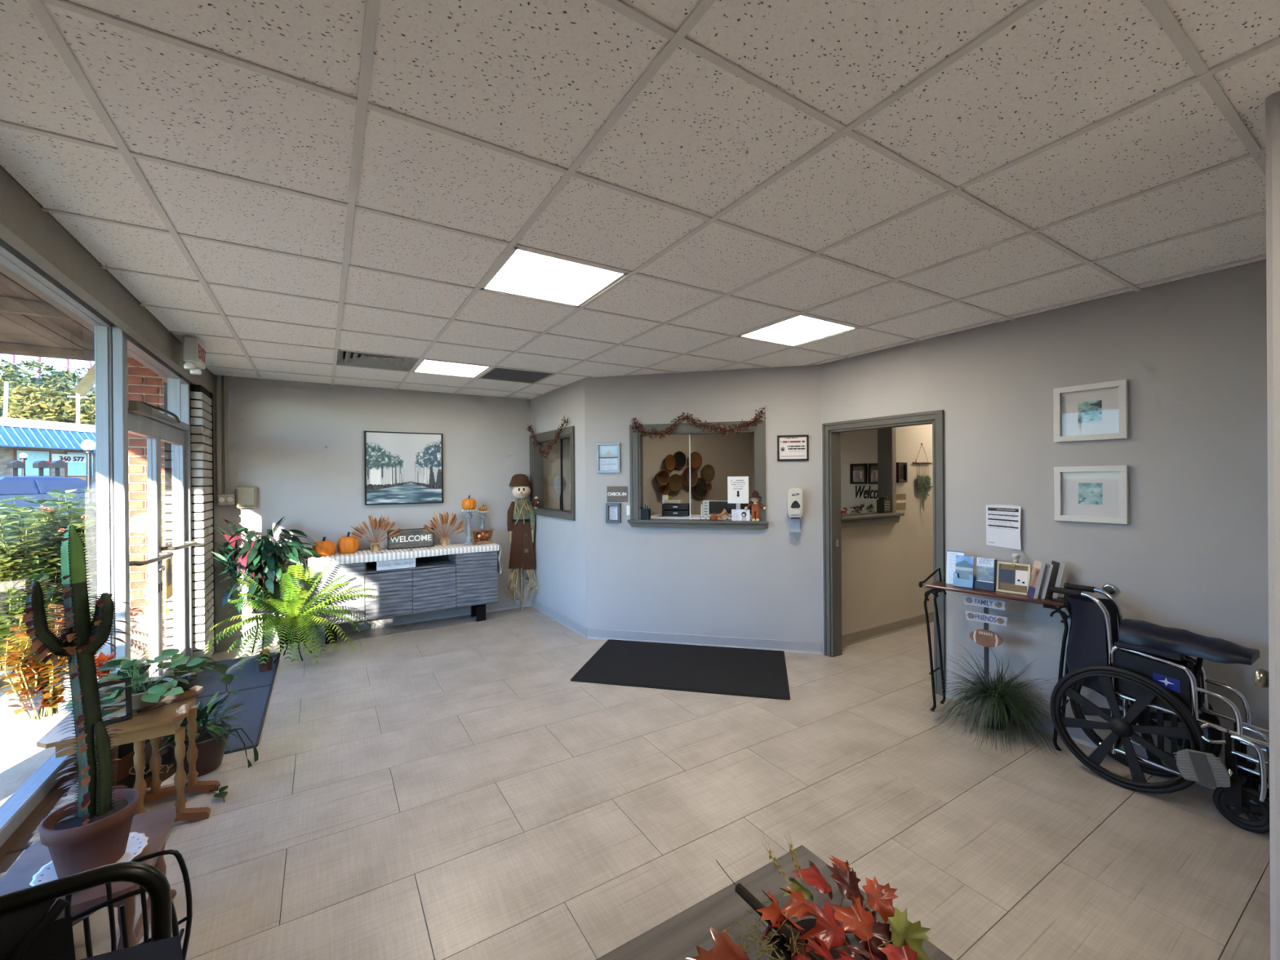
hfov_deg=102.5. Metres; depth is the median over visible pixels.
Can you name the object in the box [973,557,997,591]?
brochure
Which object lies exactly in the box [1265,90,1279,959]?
wall
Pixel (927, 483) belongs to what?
hanging plant
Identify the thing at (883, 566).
wall
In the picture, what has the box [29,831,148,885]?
doily
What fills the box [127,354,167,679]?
wall pier
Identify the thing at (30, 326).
roof porch
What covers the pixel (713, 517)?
ornament
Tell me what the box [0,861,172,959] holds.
armchair
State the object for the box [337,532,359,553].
pumpkin
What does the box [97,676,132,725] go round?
picture frame
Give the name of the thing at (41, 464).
post box
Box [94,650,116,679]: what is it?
wreath
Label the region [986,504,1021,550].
posted notice
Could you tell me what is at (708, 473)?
basket
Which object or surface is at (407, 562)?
sign
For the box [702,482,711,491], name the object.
basket
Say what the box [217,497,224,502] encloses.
socket
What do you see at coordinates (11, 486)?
car
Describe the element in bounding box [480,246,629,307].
ceiling light
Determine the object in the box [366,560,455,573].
shelf
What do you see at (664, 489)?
basket
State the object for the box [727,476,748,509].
sheet
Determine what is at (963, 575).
brochure
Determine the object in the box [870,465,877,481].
print
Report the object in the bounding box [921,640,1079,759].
grass plant
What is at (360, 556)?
table runner
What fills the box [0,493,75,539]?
shrub
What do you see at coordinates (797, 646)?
baseboard
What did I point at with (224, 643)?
baseboard
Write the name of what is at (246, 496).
wall box
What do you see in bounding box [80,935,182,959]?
cushion
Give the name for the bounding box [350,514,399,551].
sheaf
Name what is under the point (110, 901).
wire rack
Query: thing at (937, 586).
console table
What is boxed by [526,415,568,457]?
garland
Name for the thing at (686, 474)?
basket
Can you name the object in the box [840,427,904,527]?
window
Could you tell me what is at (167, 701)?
table top
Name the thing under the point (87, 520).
shrub
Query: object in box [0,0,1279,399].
ceiling
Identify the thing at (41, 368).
tree
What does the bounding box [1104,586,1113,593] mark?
cup
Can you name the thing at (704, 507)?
rack
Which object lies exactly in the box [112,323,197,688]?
door
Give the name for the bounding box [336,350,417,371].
ceiling vent
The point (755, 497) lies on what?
doll
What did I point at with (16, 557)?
shrub
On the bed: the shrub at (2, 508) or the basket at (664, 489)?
the shrub at (2, 508)
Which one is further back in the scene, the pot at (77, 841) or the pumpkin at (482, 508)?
the pumpkin at (482, 508)
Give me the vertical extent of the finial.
0.243 m
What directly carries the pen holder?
on the window at (636, 445)
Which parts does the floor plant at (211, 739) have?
pot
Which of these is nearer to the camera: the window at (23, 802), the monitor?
the window at (23, 802)
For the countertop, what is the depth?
5.21 m
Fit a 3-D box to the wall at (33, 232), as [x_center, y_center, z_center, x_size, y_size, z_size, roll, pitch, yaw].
[-1.855,0.242,1.018,0.330,2.750,8.930,-1,0,-32]
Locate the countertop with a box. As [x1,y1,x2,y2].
[650,514,751,519]
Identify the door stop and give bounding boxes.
[1102,583,1117,595]
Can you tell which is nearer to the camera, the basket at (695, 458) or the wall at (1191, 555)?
the wall at (1191, 555)
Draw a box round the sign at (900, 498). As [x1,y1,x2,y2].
[896,493,906,510]
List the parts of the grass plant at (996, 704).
pot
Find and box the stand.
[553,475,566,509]
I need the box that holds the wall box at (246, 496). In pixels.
[235,486,257,508]
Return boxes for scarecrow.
[504,474,538,610]
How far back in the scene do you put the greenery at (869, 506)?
5.12 m
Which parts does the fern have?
stand leg, stand leg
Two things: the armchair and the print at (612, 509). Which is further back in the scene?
the print at (612, 509)
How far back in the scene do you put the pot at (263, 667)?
4.32 m
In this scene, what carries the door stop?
attached to the wall at (1191, 555)
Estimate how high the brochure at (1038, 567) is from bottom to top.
0.225 m
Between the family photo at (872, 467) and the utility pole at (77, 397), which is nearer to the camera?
the family photo at (872, 467)
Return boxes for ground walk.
[0,674,97,806]
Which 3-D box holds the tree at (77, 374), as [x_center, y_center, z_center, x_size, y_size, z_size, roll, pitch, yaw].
[-65.104,-6.412,61.604,12.503,14.917,12.007,-1,0,-32]
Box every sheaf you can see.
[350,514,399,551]
[422,511,464,546]
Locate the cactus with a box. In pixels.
[1,524,140,878]
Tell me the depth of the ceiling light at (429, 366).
4.72 m
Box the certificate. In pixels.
[777,434,808,461]
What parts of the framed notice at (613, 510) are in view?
frame rail, frame rail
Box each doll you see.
[532,496,538,508]
[744,490,766,520]
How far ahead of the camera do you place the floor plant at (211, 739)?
2.84 m
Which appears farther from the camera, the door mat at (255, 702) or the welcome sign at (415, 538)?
the welcome sign at (415, 538)
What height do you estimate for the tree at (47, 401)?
8.266 m
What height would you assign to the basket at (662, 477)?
0.231 m
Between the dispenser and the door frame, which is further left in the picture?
the dispenser
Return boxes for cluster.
[840,506,855,515]
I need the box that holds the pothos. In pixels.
[64,648,238,715]
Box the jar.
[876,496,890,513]
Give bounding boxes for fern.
[202,558,379,669]
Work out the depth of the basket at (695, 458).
7.88 m
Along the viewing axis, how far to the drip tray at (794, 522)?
4.71 m
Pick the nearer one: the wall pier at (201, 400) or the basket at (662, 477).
the wall pier at (201, 400)
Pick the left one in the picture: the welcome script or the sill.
the sill
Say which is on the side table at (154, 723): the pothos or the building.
the pothos
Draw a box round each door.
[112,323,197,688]
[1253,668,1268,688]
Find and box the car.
[0,475,96,517]
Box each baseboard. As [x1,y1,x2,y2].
[215,597,531,650]
[531,597,586,638]
[586,627,822,654]
[841,611,933,647]
[945,682,1269,804]
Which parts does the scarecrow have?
trouser leg, trouser leg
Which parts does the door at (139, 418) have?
rail, head rail, closer arm, rail, rail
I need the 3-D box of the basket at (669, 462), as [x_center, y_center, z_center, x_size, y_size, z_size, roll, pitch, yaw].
[0.424,-0.251,7.606,0.201,0.252,0.097,-1,0,-32]
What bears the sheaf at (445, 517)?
on the table runner
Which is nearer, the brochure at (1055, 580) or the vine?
the vine
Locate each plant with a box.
[145,687,258,778]
[208,515,320,653]
[912,443,932,511]
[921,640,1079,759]
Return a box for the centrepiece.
[686,829,931,959]
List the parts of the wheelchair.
post, post, rail, rail, folded seat, seat rail, foot plate, brake lever, plate arm, post, seat rail, post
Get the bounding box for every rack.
[63,848,192,959]
[701,500,709,517]
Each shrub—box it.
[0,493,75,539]
[0,498,71,599]
[0,509,67,671]
[0,604,69,719]
[22,487,97,626]
[57,498,96,534]
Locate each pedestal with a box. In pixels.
[461,509,476,545]
[476,510,488,529]
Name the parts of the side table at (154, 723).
turned post, turned post, turned post, turned post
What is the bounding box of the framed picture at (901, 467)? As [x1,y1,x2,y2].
[896,462,907,482]
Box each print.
[599,444,617,471]
[608,506,617,519]
[779,436,806,458]
[852,465,863,481]
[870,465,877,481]
[899,464,903,479]
[1053,379,1128,442]
[1053,465,1128,524]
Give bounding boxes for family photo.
[849,463,866,484]
[867,462,877,484]
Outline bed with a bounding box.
[0,625,97,688]
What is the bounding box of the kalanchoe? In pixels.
[254,649,275,671]
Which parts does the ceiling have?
panel, panel, panel, panel, panel, panel, panel, panel, panel, panel, panel, panel, panel, panel, panel, panel, panel, panel, panel, panel, panel, panel, panel, panel, panel, panel, panel, panel, panel, panel, panel, panel, panel, panel, panel, panel, panel, panel, panel, panel, panel, panel, panel, panel, panel, panel, panel, panel, panel, panel, panel, panel, panel, panel, panel, panel, panel, panel, panel, panel, panel, panel, panel, panel, panel, panel, panel, panel, panel, panel, panel, panel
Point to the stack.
(665, 500)
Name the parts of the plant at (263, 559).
stand leg, stand leg, pot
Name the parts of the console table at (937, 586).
rail, leg, leg, leg, leg, rail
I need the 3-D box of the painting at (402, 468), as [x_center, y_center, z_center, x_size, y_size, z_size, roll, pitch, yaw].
[-2.633,-0.133,5.762,0.804,0.801,0.042,-1,0,-32]
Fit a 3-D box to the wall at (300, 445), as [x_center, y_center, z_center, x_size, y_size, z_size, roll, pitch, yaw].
[-1.127,0.225,6.784,7.470,2.750,0.125,-1,0,-32]
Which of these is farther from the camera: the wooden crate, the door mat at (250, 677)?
the wooden crate
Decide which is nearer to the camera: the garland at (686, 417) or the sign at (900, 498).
the garland at (686, 417)
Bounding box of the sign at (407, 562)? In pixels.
[376,557,415,570]
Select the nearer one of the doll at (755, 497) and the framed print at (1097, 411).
the framed print at (1097, 411)
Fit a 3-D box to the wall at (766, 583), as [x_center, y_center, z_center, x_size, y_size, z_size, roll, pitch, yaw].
[0.572,0.215,4.989,2.276,2.750,0.120,0,0,13]
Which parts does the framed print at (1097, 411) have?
frame rail, frame rail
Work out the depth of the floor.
2.43 m
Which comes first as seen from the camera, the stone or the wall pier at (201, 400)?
the stone
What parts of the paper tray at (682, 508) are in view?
drawer, drawer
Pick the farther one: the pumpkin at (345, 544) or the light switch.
the pumpkin at (345, 544)
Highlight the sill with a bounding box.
[0,745,119,880]
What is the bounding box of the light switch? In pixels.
[626,505,630,515]
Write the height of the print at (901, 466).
0.162 m
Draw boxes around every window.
[0,238,115,847]
[529,426,575,520]
[626,420,768,528]
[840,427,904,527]
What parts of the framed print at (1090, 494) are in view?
frame rail, frame rail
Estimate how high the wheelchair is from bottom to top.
0.965 m
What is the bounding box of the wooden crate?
[469,528,494,545]
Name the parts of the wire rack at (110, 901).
frame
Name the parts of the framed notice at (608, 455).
frame rail, frame rail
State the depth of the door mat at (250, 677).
4.21 m
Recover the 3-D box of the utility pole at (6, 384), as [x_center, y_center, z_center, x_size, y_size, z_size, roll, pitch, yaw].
[-37.150,-2.449,30.048,0.380,6.606,0.156,-1,0,-32]
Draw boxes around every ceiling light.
[412,359,491,377]
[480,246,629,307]
[737,314,858,346]
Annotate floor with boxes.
[72,605,1270,959]
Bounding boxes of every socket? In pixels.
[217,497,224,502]
[226,497,233,502]
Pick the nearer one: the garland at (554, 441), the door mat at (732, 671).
the door mat at (732, 671)
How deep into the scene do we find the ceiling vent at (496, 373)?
5.04 m
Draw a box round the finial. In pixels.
[1011,554,1020,563]
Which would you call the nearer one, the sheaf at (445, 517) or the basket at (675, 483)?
the sheaf at (445, 517)
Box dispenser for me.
[786,488,803,532]
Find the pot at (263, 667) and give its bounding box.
[257,659,272,671]
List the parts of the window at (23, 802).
rail, head rail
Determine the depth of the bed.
4.19 m
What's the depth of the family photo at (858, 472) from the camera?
6.85 m
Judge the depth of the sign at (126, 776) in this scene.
2.68 m
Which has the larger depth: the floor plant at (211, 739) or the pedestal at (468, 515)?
the pedestal at (468, 515)
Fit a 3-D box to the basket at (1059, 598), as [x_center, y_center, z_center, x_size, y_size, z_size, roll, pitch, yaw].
[2.504,0.670,3.064,0.120,0.091,0.097,-1,0,-40]
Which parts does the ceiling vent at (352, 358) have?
blade, blade, blade, blade, blade, blade, blade, blade, blade, blade, blade, blade, blade, blade, blade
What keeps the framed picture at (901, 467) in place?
attached to the wall at (883, 566)
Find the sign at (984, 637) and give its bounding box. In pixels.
[963,595,1008,691]
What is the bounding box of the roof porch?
[0,271,94,396]
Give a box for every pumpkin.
[311,536,335,556]
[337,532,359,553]
[461,495,475,510]
[478,505,487,511]
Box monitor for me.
[708,500,752,516]
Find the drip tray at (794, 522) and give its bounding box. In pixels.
[789,516,800,532]
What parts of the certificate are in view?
frame rail, frame rail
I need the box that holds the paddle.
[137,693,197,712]
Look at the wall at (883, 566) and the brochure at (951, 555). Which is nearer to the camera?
the brochure at (951, 555)
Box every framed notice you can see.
[596,442,620,472]
[605,502,621,523]
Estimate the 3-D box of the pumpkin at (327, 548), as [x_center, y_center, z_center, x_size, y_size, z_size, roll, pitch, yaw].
[-3.169,0.662,5.148,0.204,0.187,0.210,0,0,40]
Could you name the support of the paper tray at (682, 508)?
on the countertop
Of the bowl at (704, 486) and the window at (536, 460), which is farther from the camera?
the bowl at (704, 486)
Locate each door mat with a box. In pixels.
[193,685,272,754]
[195,652,280,698]
[570,639,790,700]
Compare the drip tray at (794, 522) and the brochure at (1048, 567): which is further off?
the drip tray at (794, 522)
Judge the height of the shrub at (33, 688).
0.730 m
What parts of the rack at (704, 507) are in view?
rail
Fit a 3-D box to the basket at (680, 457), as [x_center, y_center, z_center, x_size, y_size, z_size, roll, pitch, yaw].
[0.579,-0.301,7.725,0.262,0.262,0.057,-1,0,-32]
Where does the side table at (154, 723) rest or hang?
on the floor
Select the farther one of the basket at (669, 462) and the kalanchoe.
the basket at (669, 462)
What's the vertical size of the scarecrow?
1.680 m
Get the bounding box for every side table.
[0,806,176,950]
[36,684,219,822]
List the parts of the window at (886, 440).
casing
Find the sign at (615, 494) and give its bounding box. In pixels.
[606,486,627,502]
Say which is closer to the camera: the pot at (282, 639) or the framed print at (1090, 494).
the framed print at (1090, 494)
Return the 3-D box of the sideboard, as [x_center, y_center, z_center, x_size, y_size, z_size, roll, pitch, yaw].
[-2.505,1.187,5.584,1.810,0.855,0.413,-1,0,-32]
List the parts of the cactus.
stem, second stem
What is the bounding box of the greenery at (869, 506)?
[850,503,875,512]
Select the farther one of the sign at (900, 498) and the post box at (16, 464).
the post box at (16, 464)
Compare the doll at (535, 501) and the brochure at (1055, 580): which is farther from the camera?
the doll at (535, 501)
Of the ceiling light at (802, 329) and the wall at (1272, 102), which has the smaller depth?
the wall at (1272, 102)
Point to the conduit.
(228, 499)
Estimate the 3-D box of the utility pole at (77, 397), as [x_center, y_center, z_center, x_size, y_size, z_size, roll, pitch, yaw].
[-34.967,-2.270,31.996,0.900,6.200,0.156,-1,0,-32]
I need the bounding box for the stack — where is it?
[662,494,682,503]
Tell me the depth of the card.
4.82 m
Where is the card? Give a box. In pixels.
[731,509,750,520]
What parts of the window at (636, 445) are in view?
casing, head casing, casing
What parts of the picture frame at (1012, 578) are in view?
frame rail, frame rail, frame rail, frame rail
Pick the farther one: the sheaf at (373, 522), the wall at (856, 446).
the wall at (856, 446)
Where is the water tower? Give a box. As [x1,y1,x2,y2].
[0,354,92,391]
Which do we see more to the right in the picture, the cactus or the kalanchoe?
the kalanchoe
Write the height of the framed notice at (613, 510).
0.195 m
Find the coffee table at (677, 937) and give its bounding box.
[595,844,953,959]
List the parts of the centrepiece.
dish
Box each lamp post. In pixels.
[19,453,27,475]
[80,440,95,507]
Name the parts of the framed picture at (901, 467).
frame rail, frame rail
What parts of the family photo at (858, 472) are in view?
frame rail, frame rail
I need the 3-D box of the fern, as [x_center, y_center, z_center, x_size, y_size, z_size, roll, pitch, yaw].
[-3.061,1.177,4.595,1.316,0.882,0.882,-1,0,-27]
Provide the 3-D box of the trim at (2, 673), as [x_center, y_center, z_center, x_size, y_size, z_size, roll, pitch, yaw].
[-3.994,1.658,2.142,0.090,0.150,8.700,-1,0,-32]
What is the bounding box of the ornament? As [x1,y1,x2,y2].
[710,508,729,520]
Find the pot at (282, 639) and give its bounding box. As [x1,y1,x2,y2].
[273,616,309,643]
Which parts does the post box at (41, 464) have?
post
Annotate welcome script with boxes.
[855,485,878,498]
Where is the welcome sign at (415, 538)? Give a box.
[386,527,434,550]
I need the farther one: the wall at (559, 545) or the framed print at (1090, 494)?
the wall at (559, 545)
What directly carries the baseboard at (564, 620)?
attached to the wall at (559, 545)
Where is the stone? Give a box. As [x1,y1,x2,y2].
[173,674,198,689]
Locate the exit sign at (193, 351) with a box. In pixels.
[182,335,205,374]
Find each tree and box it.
[0,364,67,420]
[17,361,90,419]
[29,376,95,425]
[38,358,94,395]
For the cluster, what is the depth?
4.96 m
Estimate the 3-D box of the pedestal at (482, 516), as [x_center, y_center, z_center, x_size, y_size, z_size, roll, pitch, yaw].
[-1.864,0.553,6.107,0.140,0.379,0.137,-1,0,-32]
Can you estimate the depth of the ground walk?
3.28 m
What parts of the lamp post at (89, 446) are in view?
globe, post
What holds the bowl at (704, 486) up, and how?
on the basket at (709, 486)
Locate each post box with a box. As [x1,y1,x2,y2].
[6,459,23,475]
[32,459,48,475]
[48,459,66,476]
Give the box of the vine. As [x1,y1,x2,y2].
[208,785,227,803]
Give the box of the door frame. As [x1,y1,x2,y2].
[822,409,946,696]
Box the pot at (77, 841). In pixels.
[38,788,140,878]
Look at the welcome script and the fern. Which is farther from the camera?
the welcome script
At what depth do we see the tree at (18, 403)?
41.15 m
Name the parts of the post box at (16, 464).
post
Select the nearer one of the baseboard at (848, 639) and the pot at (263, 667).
the pot at (263, 667)
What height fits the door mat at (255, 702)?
0.010 m
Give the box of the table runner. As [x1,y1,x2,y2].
[304,542,501,584]
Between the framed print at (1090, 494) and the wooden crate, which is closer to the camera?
the framed print at (1090, 494)
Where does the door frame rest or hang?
in the wall at (1191, 555)
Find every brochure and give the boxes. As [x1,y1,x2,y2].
[946,550,964,584]
[953,555,976,588]
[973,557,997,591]
[1026,560,1045,599]
[1037,562,1053,599]
[1044,560,1065,598]
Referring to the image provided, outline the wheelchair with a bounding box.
[1049,582,1269,832]
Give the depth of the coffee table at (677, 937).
1.34 m
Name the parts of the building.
pane, pane, panel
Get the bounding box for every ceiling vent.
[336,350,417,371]
[479,367,554,383]
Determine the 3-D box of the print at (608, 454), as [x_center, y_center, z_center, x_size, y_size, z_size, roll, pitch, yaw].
[-0.313,-0.220,5.129,0.198,0.254,0.001,0,0,13]
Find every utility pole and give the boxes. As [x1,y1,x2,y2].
[3,381,8,417]
[66,393,88,423]
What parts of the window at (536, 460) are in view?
casing, head casing, casing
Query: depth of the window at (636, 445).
4.93 m
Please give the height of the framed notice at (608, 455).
0.298 m
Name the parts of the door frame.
casing, head casing, casing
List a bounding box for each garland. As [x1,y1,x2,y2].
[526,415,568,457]
[631,407,765,439]
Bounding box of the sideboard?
[310,551,497,644]
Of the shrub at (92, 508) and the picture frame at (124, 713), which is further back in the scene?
the shrub at (92, 508)
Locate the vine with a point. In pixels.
(222, 794)
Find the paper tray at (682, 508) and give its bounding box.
[662,502,691,515]
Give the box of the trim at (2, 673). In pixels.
[0,653,35,679]
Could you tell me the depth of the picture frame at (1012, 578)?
3.25 m
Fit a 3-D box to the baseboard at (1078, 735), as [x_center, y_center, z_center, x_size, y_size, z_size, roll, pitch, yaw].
[2.672,1.524,3.027,0.016,0.104,1.696,-1,0,-32]
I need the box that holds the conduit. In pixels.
[215,374,235,505]
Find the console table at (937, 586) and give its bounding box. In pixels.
[919,568,1072,751]
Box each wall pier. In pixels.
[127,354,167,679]
[164,382,215,665]
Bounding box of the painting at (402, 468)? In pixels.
[364,431,443,505]
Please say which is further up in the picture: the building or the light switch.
the building
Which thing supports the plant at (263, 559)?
on the floor
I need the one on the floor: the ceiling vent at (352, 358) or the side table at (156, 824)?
the side table at (156, 824)
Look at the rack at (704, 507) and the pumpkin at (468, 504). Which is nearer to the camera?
the rack at (704, 507)
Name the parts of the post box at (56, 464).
post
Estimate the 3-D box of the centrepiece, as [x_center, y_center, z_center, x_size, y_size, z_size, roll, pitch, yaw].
[0.390,1.049,1.173,0.588,0.209,0.434,-1,0,-32]
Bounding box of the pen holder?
[640,504,650,519]
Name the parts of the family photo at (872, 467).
frame rail, frame rail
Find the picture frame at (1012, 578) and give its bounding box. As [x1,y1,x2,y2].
[995,561,1031,595]
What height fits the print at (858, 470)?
0.218 m
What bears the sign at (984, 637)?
in the grass plant at (996, 704)
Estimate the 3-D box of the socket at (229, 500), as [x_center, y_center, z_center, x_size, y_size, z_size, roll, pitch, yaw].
[-3.928,0.190,4.923,0.052,0.051,0.008,-1,0,-32]
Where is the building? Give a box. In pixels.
[0,417,96,484]
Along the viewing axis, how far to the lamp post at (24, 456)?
18.97 m
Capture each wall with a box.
[0,164,213,393]
[190,374,751,639]
[529,377,586,627]
[584,364,822,653]
[751,429,878,515]
[820,259,1269,777]
[840,423,933,635]
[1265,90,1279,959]
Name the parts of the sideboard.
leg, door, door, panel, door, door, leg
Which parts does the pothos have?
stem, stem, stem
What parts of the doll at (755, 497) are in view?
trouser leg, trouser leg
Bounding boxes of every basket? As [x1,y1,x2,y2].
[655,469,669,484]
[658,484,669,494]
[663,454,675,471]
[667,474,683,492]
[673,451,686,468]
[681,466,697,487]
[687,452,702,469]
[691,477,707,498]
[700,464,715,481]
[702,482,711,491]
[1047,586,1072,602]
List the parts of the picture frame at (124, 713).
frame rail, frame rail, frame rail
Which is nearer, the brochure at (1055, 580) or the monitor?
the brochure at (1055, 580)
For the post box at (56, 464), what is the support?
on the lot
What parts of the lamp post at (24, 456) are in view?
post, globe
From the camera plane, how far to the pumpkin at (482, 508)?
6.07 m
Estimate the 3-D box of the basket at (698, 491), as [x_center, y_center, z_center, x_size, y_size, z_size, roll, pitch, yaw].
[0.913,0.126,7.930,0.323,0.323,0.057,-1,0,-32]
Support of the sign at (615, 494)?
attached to the wall at (766, 583)
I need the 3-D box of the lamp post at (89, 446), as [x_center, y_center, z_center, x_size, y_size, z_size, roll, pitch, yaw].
[-11.784,0.209,11.000,0.240,2.139,0.240,-1,0,-32]
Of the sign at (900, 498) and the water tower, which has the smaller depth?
the sign at (900, 498)
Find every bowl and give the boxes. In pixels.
[131,675,173,710]
[702,484,711,489]
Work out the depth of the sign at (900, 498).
5.37 m

